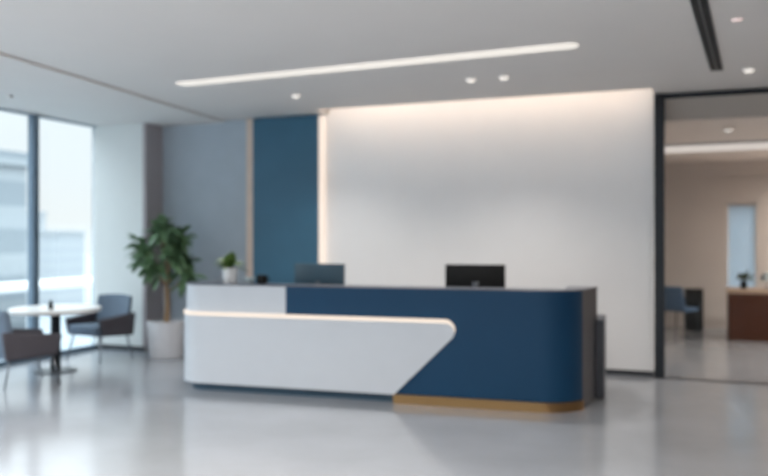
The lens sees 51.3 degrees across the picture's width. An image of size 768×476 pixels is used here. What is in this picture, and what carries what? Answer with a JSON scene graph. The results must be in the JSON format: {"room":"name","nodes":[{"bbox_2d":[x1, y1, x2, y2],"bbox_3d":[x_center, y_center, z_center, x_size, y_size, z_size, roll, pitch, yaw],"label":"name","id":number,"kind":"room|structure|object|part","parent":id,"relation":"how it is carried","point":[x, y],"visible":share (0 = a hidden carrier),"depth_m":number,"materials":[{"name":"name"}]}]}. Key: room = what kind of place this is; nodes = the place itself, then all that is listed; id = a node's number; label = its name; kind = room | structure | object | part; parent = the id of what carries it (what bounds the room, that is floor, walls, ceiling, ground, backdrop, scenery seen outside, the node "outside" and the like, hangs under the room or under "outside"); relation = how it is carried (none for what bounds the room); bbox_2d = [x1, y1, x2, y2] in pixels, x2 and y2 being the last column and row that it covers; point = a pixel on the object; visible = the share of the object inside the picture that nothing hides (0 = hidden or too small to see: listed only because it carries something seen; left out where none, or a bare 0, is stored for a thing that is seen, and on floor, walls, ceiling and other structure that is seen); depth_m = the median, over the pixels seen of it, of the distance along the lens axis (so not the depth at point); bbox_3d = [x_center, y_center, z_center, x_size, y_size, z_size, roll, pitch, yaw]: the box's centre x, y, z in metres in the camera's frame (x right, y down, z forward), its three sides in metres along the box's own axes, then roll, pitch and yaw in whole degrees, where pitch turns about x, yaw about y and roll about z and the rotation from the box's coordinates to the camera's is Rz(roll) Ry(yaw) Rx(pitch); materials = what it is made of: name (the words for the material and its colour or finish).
{"room":"lobby","nodes":[
{"label":"lobby","id":0,"kind":"room"},
{"bbox_2d":[93,123,142,345],"bbox_3d":[-3.635,-0.025,11.503,0.850,3.190,0.590,0,0,21],"label":"wall column","id":1,"kind":"structure","parent":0,"point":[117,149],"depth_m":11.23,"materials":[{"name":"paint"}]},
{"bbox_2d":[38,115,96,358],"bbox_3d":[-4.304,-0.007,10.862,0.100,3.155,1.135,0,0,21],"label":"window","id":2,"kind":"structure","parent":1,"relation":"attached to","point":[92,346],"depth_m":10.93,"materials":[{"name":"clear glass"}]},
{"bbox_2d":[97,344,144,351],"bbox_3d":[-3.678,1.535,11.195,0.810,0.070,0.015,0,0,21],"label":"baseboard","id":3,"kind":"structure","parent":1,"relation":"attached to","point":[104,346],"depth_m":11.18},
{"bbox_2d":[143,123,162,351],"bbox_3d":[-3.215,-0.025,11.344,0.050,3.190,0.587,0,0,21],"label":"wall reveal","id":4,"kind":"structure","parent":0,"point":[152,134],"depth_m":11.20,"materials":[{"name":"beige paint"}]},
{"bbox_2d":[0,52,224,127],"bbox_3d":[-5.138,-1.606,4.931,3.080,0.028,13.540,0,0,21],"label":"ceiling","id":5,"kind":"structure","parent":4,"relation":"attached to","point":[37,89],"depth_m":9.26,"materials":[{"name":"paint"}]},
{"bbox_2d":[0,327,767,475],"bbox_3d":[1.273,1.695,5.428,14.900,0.250,19.650,0,0,21],"label":"floor","id":6,"kind":"structure","parent":0,"point":[121,415],"depth_m":6.63,"materials":[{"name":"stone"}]},
{"bbox_2d":[0,108,37,366],"bbox_3d":[-4.774,-0.007,9.631,0.100,3.155,1.500,0,0,21],"label":"window","id":7,"kind":"structure","parent":6,"relation":"on","point":[32,118],"depth_m":10.27,"materials":[{"name":"blue metal"}]},
{"bbox_2d":[0,311,61,390],"bbox_3d":[-3.892,1.158,8.578,0.651,0.828,0.650,0,0,-41],"label":"armchair","id":8,"kind":"object","parent":6,"relation":"on","point":[15,343],"visible":1,"depth_m":8.31,"materials":[{"name":"grey fabric"}]},
{"bbox_3d":[-4.056,1.005,8.435,0.216,0.521,0.599,0,0,-41],"label":"backrest","id":9,"kind":"part","parent":8,"relation":"part of","materials":[{"name":"blue fabric"}]},
{"bbox_3d":[-3.878,1.399,8.240,0.027,0.346,0.108,0,0,12],"label":"leg","id":10,"kind":"part","parent":8,"relation":"part of","materials":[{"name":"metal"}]},
{"bbox_3d":[-4.069,1.120,8.819,0.602,0.297,0.055,0,0,-41],"label":"armrest","id":11,"kind":"part","parent":8,"relation":"part of","materials":[{"name":"blue fabric"}]},
{"bbox_3d":[-3.678,1.120,8.370,0.602,0.297,0.055,0,0,-41],"label":"armrest","id":12,"kind":"part","parent":8,"relation":"part of","materials":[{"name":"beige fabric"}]},
{"bbox_3d":[-3.860,1.399,8.957,0.027,0.346,0.108,0,0,12],"label":"leg","id":13,"kind":"part","parent":8,"relation":"part of","materials":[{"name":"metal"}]},
{"bbox_3d":[-3.512,1.399,8.558,0.108,0.346,0.027,0,0,-4],"label":"leg","id":14,"kind":"part","parent":8,"relation":"part of","materials":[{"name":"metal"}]},
{"bbox_2d":[8,304,100,374],"bbox_3d":[-3.869,1.195,9.424,1.020,0.750,1.020,0,0,21],"label":"round table","id":15,"kind":"object","parent":6,"relation":"on","point":[58,310],"visible":0.9,"depth_m":9.33,"materials":[{"name":"white laminate"}]},
{"bbox_2d":[48,300,52,308],"bbox_3d":[-3.839,0.766,9.220,0.056,0.107,0.056,0,0,21],"label":"bottle","id":16,"kind":"object","parent":15,"relation":"on","point":[50,305],"visible":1,"depth_m":9.20,"materials":[{"name":"black glass"}]},
{"bbox_2d":[65,294,134,363],"bbox_3d":[-3.666,1.158,10.396,0.650,0.828,0.651,0,0,27],"label":"armchair","id":17,"kind":"object","parent":6,"relation":"on","point":[115,317],"visible":1,"depth_m":10.37,"materials":[{"name":"blue fabric"}]},
{"bbox_3d":[-4.025,1.399,10.272,0.108,0.346,0.027,0,0,-26],"label":"leg","id":18,"kind":"part","parent":17,"relation":"part of","materials":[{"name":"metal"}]},
{"bbox_3d":[-3.942,1.120,10.509,0.055,0.297,0.602,0,0,27],"label":"armrest","id":19,"kind":"part","parent":17,"relation":"part of","materials":[{"name":"black fabric"}]},
{"bbox_3d":[-3.690,1.183,10.348,0.535,0.152,0.528,0,0,27],"label":"seat","id":20,"kind":"part","parent":17,"relation":"part of","materials":[{"name":"blue fabric"}]},
{"bbox_3d":[-3.554,1.399,10.033,0.027,0.346,0.108,0,0,-10],"label":"leg","id":21,"kind":"part","parent":17,"relation":"part of","materials":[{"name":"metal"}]},
{"bbox_3d":[-3.567,1.005,10.590,0.599,0.521,0.216,0,0,27],"label":"backrest","id":22,"kind":"part","parent":17,"relation":"part of","materials":[{"name":"blue fabric"}]},
{"bbox_3d":[-3.412,1.120,10.239,0.055,0.297,0.602,0,0,27],"label":"armrest","id":23,"kind":"part","parent":17,"relation":"part of","materials":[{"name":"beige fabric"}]},
{"bbox_3d":[-3.334,1.399,10.465,0.108,0.346,0.027,0,0,-26],"label":"leg","id":24,"kind":"part","parent":17,"relation":"part of","materials":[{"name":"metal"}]},
{"bbox_2d":[123,214,206,358],"bbox_3d":[-2.950,0.629,10.567,1.103,1.882,0.984,0,0,43],"label":"potted tree","id":25,"kind":"object","parent":6,"relation":"on","point":[166,335],"visible":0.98,"depth_m":10.38,"materials":[{"name":"green plant"}]},
{"bbox_3d":[-2.870,1.330,10.552,0.500,0.480,0.500,0,0,21],"label":"planter","id":26,"kind":"part","parent":25,"relation":"part of","materials":[{"name":"ceramic"}]},
{"bbox_2d":[184,280,605,412],"bbox_3d":[0.052,1.021,8.298,4.298,1.098,1.348,0,0,17],"label":"reception desk","id":27,"kind":"object","parent":6,"relation":"on","point":[540,350],"visible":1,"depth_m":7.60,"materials":[{"name":"white paint"}]},
{"bbox_2d":[213,251,246,282],"bbox_3d":[-1.604,0.305,8.375,0.333,0.333,0.347,0,0,21],"label":"potted plant","id":28,"kind":"object","parent":27,"relation":"on","point":[229,272],"visible":0.99,"depth_m":8.31,"materials":[{"name":"green plant"}]},
{"bbox_3d":[-1.609,0.391,8.362,0.152,0.163,0.152,0,0,21],"label":"pot","id":29,"kind":"part","parent":28,"relation":"part of","materials":[{"name":"white ceramic"}]},
{"bbox_2d":[187,284,285,313],"bbox_3d":[-1.648,0.981,8.311,0.549,0.998,1.453,0,0,-42],"label":"panel","id":30,"kind":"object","parent":27,"relation":"on","point":[200,298],"depth_m":8.10,"materials":[{"name":"white paint"}]},
{"bbox_2d":[244,277,254,283],"bbox_3d":[-1.400,0.441,8.319,0.120,0.062,0.120,0,0,21],"label":"glass bowl","id":31,"kind":"object","parent":27,"relation":"on","point":[248,280],"visible":1,"depth_m":8.28,"materials":[{"name":"clear glass"}]},
{"bbox_2d":[256,275,269,283],"bbox_3d":[-1.258,0.427,8.265,0.119,0.090,0.119,0,0,-41],"label":"cup","id":32,"kind":"object","parent":27,"relation":"on","point":[261,279],"visible":1,"depth_m":8.22,"materials":[{"name":"black ceramic"}]},
{"bbox_3d":[-0.828,1.139,7.942,3.075,0.693,0.684,0,0,31],"label":"skirt panel","id":33,"kind":"part","parent":27,"relation":"part of","materials":[{"name":"white paint"}]},
{"bbox_2d":[295,263,344,284],"bbox_3d":[-0.709,0.537,8.783,0.640,0.515,0.180,0,0,29],"label":"computer monitor","id":34,"kind":"object","parent":27,"relation":"on","point":[305,273],"visible":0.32,"depth_m":8.75,"materials":[{"name":"plastic"}]},
{"bbox_2d":[186,280,597,291],"bbox_3d":[-0.047,0.477,8.042,4.217,0.010,0.756,0,0,17],"label":"countertop","id":35,"kind":"structure","parent":27,"relation":"on","point":[207,282],"depth_m":7.75,"materials":[{"name":"grey stone"}]},
{"bbox_2d":[445,264,504,287],"bbox_3d":[0.944,0.535,8.290,0.620,0.520,0.180,0,0,14],"label":"computer monitor","id":36,"kind":"object","parent":27,"relation":"on","point":[456,275],"visible":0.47,"depth_m":8.27,"materials":[{"name":"plastic"}]},
{"bbox_3d":[1.934,1.016,7.564,0.029,1.068,0.517,0,0,29],"label":"panel","id":37,"kind":"part","parent":27,"relation":"part of","materials":[{"name":"laminate"}]},
{"bbox_2d":[665,286,700,339],"bbox_3d":[4.652,1.162,12.594,0.496,0.818,0.438,0,0,-39],"label":"office chair","id":38,"kind":"object","parent":6,"relation":"on","point":[674,296],"visible":0.74,"depth_m":12.44,"materials":[{"name":"blue fabric"}]},
{"bbox_3d":[4.500,0.932,12.471,0.104,0.356,0.398,0,0,-39],"label":"backrest","id":39,"kind":"part","parent":38,"relation":"part of","materials":[{"name":"blue fabric"}]},
{"bbox_3d":[4.703,1.355,12.878,0.024,0.433,0.077,0,0,9],"label":"leg","id":40,"kind":"part","parent":38,"relation":"part of","materials":[{"name":"black metal"}]},
{"bbox_3d":[4.677,1.120,12.614,0.407,0.060,0.412,0,0,-39],"label":"seat","id":41,"kind":"part","parent":38,"relation":"part of","materials":[{"name":"blue fabric"}]},
{"bbox_3d":[4.645,1.355,12.347,0.024,0.433,0.077,0,0,9],"label":"leg","id":42,"kind":"part","parent":38,"relation":"part of","materials":[{"name":"black metal"}]},
{"bbox_3d":[4.940,1.355,12.586,0.077,0.433,0.024,0,0,3],"label":"leg","id":43,"kind":"part","parent":38,"relation":"part of","materials":[{"name":"black metal"}]},
{"bbox_2d":[684,288,702,331],"bbox_3d":[5.284,1.220,13.645,0.300,0.700,0.435,0,0,21],"label":"base cabinet","id":44,"kind":"object","parent":6,"relation":"on","point":[693,297],"visible":0.92,"depth_m":13.46,"materials":[{"name":"black laminate"}]},
{"bbox_2d":[726,287,767,341],"bbox_3d":[6.313,1.180,12.307,1.920,0.780,0.760,0,0,21],"label":"wooden desk","id":45,"kind":"object","parent":6,"relation":"on","point":[747,309],"visible":1,"depth_m":12.22,"materials":[{"name":"brown wood"}]},
{"bbox_3d":[5.459,1.210,12.649,0.040,0.720,0.690,0,0,21],"label":"panel","id":46,"kind":"part","parent":45,"relation":"part of","materials":[{"name":"red wood"}]},
{"bbox_2d":[735,269,754,288],"bbox_3d":[5.614,0.638,12.434,0.298,0.304,0.321,0,0,21],"label":"potted plant","id":47,"kind":"object","parent":45,"relation":"on","point":[743,284],"visible":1,"depth_m":12.40,"materials":[{"name":"green plant"}]},
{"bbox_3d":[5.594,0.725,12.443,0.110,0.130,0.110,0,0,21],"label":"pot","id":48,"kind":"part","parent":47,"relation":"part of","materials":[{"name":"ceramic"}]},
{"bbox_2d":[760,273,767,288],"bbox_3d":[5.941,0.662,12.396,0.220,0.255,0.220,0,0,21],"label":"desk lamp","id":49,"kind":"object","parent":45,"relation":"on","point":[764,277],"visible":1,"depth_m":12.35,"materials":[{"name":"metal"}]},
{"bbox_3d":[5.941,0.598,12.396,0.220,0.125,0.220,0,0,21],"label":"lamp shade","id":50,"kind":"part","parent":49,"relation":"part of","materials":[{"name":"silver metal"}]},
{"bbox_2d":[0,0,767,120],"bbox_3d":[0.253,-1.820,2.762,14.900,0.400,13.940,0,0,21],"label":"ceiling","id":51,"kind":"structure","parent":0,"point":[141,47],"depth_m":6.73,"materials":[{"name":"paint"}]},
{"bbox_2d":[290,94,301,98],"bbox_3d":[-0.994,-1.595,9.031,0.136,0.047,0.136,0,0,21],"label":"recessed light","id":52,"kind":"object","parent":51,"relation":"in","point":[295,96],"visible":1,"depth_m":9.00,"materials":[{"name":"paint"}]},
{"bbox_2d":[176,43,578,85],"bbox_3d":[-0.271,-1.613,7.550,4.170,0.011,0.200,0,0,25],"label":"ceiling light strip","id":53,"kind":"object","parent":51,"relation":"attached to","point":[559,46],"visible":1,"depth_m":7.37,"materials":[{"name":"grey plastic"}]},
{"bbox_2d":[464,77,477,82],"bbox_3d":[0.884,-1.595,8.125,0.136,0.047,0.136,0,0,21],"label":"recessed light","id":54,"kind":"object","parent":51,"relation":"in","point":[469,79],"visible":1,"depth_m":8.09,"materials":[{"name":"paint"}]},
{"bbox_2d":[497,75,510,80],"bbox_3d":[1.200,-1.595,8.000,0.136,0.047,0.136,0,0,21],"label":"recessed light","id":55,"kind":"object","parent":51,"relation":"in","point":[501,77],"visible":1,"depth_m":7.97,"materials":[{"name":"paint"}]},
{"bbox_2d":[690,0,722,71],"bbox_3d":[2.530,-1.613,6.266,0.112,0.011,3.200,0,0,25],"label":"ceiling vent","id":56,"kind":"object","parent":51,"relation":"in","point":[701,9],"visible":1,"depth_m":6.28,"materials":[{"name":"black metal"}]},
{"bbox_2d":[731,18,742,22],"bbox_3d":[2.611,-1.609,5.918,0.084,0.019,0.084,0,0,21],"label":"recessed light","id":57,"kind":"object","parent":51,"relation":"attached to","point":[734,20],"visible":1,"depth_m":5.89,"materials":[{"name":"grey plastic"}]},
{"bbox_2d":[741,67,756,73],"bbox_3d":[3.489,-1.595,7.646,0.136,0.047,0.136,0,0,21],"label":"recessed light","id":58,"kind":"object","parent":51,"relation":"in","point":[748,70],"visible":1,"depth_m":7.61,"materials":[{"name":"paint"}]},
{"bbox_2d":[163,88,653,371],"bbox_3d":[-0.019,-0.175,10.329,6.645,3.490,0.200,0,0,21],"label":"wall","id":59,"kind":"structure","parent":0,"point":[557,191],"depth_m":9.78,"materials":[{"name":"white paint"}]},
{"bbox_2d":[246,115,325,283],"bbox_3d":[-1.311,-0.028,10.648,1.122,3.155,0.124,0,0,21],"label":"wall panel","id":60,"kind":"object","parent":59,"relation":"attached to","point":[286,156],"visible":0.64,"depth_m":10.59,"materials":[{"name":"blue paint"}]},
{"bbox_2d":[606,369,653,376],"bbox_3d":[1.149,1.540,9.883,4.145,0.060,0.178,0,0,21],"label":"baseboard","id":61,"kind":"structure","parent":59,"relation":"attached to","point":[608,371],"depth_m":9.15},
{"bbox_2d":[654,88,767,384],"bbox_3d":[4.110,-0.020,8.610,2.275,3.180,0.100,0,0,21],"label":"glass wall","id":62,"kind":"structure","parent":59,"relation":"in","point":[659,99],"depth_m":8.95,"materials":[{"name":"black metal"}]},
{"bbox_2d":[665,173,767,323],"bbox_3d":[7.794,0.120,13.239,8.300,2.900,0.200,0,0,21],"label":"wall","id":63,"kind":"structure","parent":0,"point":[695,205],"depth_m":13.96,"materials":[{"name":"beige paint"}]},
{"bbox_2d":[665,322,726,328],"bbox_3d":[7.756,1.530,13.140,7.900,0.080,0.012,0,0,21],"label":"baseboard","id":64,"kind":"structure","parent":63,"relation":"attached to","point":[667,324],"depth_m":13.96,"materials":[{"name":"beige paint"}]},
{"bbox_2d":[665,159,767,174],"bbox_3d":[7.741,-1.220,13.099,7.900,0.220,0.100,0,0,21],"label":"trim","id":65,"kind":"structure","parent":63,"relation":"attached to","point":[733,166],"depth_m":13.80,"materials":[{"name":"beige paint"}]},
{"bbox_2d":[727,203,755,286],"bbox_3d":[6.179,0.335,13.832,0.460,1.870,0.066,0,0,21],"label":"window","id":66,"kind":"structure","parent":63,"relation":"in","point":[741,215],"depth_m":13.81,"materials":[{"name":"clear glass"}]},
{"bbox_2d":[665,93,767,162],"bbox_3d":[6.831,-1.475,10.722,8.300,0.290,5.590,0,0,21],"label":"ceiling","id":67,"kind":"structure","parent":0,"point":[700,119],"depth_m":9.29,"materials":[{"name":"beige paint"}]},
{"bbox_2d":[665,140,767,152],"bbox_3d":[5.548,-1.270,10.726,4.200,0.120,0.101,0,0,24],"label":"ceiling light strip","id":68,"kind":"object","parent":67,"relation":"hanging from","point":[755,144],"visible":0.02,"depth_m":11.09,"materials":[{"name":"plastic"}]},
{"bbox_2d":[722,128,733,132],"bbox_3d":[4.197,-1.306,9.761,0.136,0.047,0.136,0,0,21],"label":"recessed light","id":69,"kind":"object","parent":67,"relation":"in","point":[727,130],"visible":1,"depth_m":9.73,"materials":[{"name":"paint"}]},
{"label":"outside","id":70,"kind":"structure","parent":0,"visible":0},
{"bbox_2d":[27,255,754,348],"bbox_3d":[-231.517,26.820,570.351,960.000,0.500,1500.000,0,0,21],"label":"ground","id":71,"kind":"structure","parent":70,"point":[44,321],"depth_m":251.53,"materials":[{"name":"white"}]},
{"bbox_2d":[0,150,27,359],"bbox_3d":[-47.298,9.470,69.483,26.800,34.200,16.800,0,0,21],"label":"office tower","id":72,"kind":"structure","parent":71,"relation":"on","point":[13,165],"depth_m":70.79,"materials":[{"name":"glass"}]},
{"bbox_2d":[27,211,46,230],"bbox_3d":[-148.776,7.970,319.217,18.800,37.200,18.800,0,0,21],"label":"office tower","id":73,"kind":"structure","parent":71,"relation":"on","point":[42,215],"depth_m":322.26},
{"bbox_2d":[27,230,85,305],"bbox_3d":[-120.895,11.970,287.140,21.800,29.200,14.800,0,0,21],"label":"office tower","id":74,"kind":"structure","parent":71,"relation":"on","point":[61,252],"depth_m":279.44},
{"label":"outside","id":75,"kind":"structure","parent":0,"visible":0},
{"bbox_2d":[0,277,91,292],"bbox_3d":[-30.238,3.970,65.099,5.000,0.400,28.000,0,0,21],"label":"roof","id":76,"kind":"structure","parent":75,"point":[86,281],"depth_m":66.66,"materials":[{"name":"white"}]}
]}

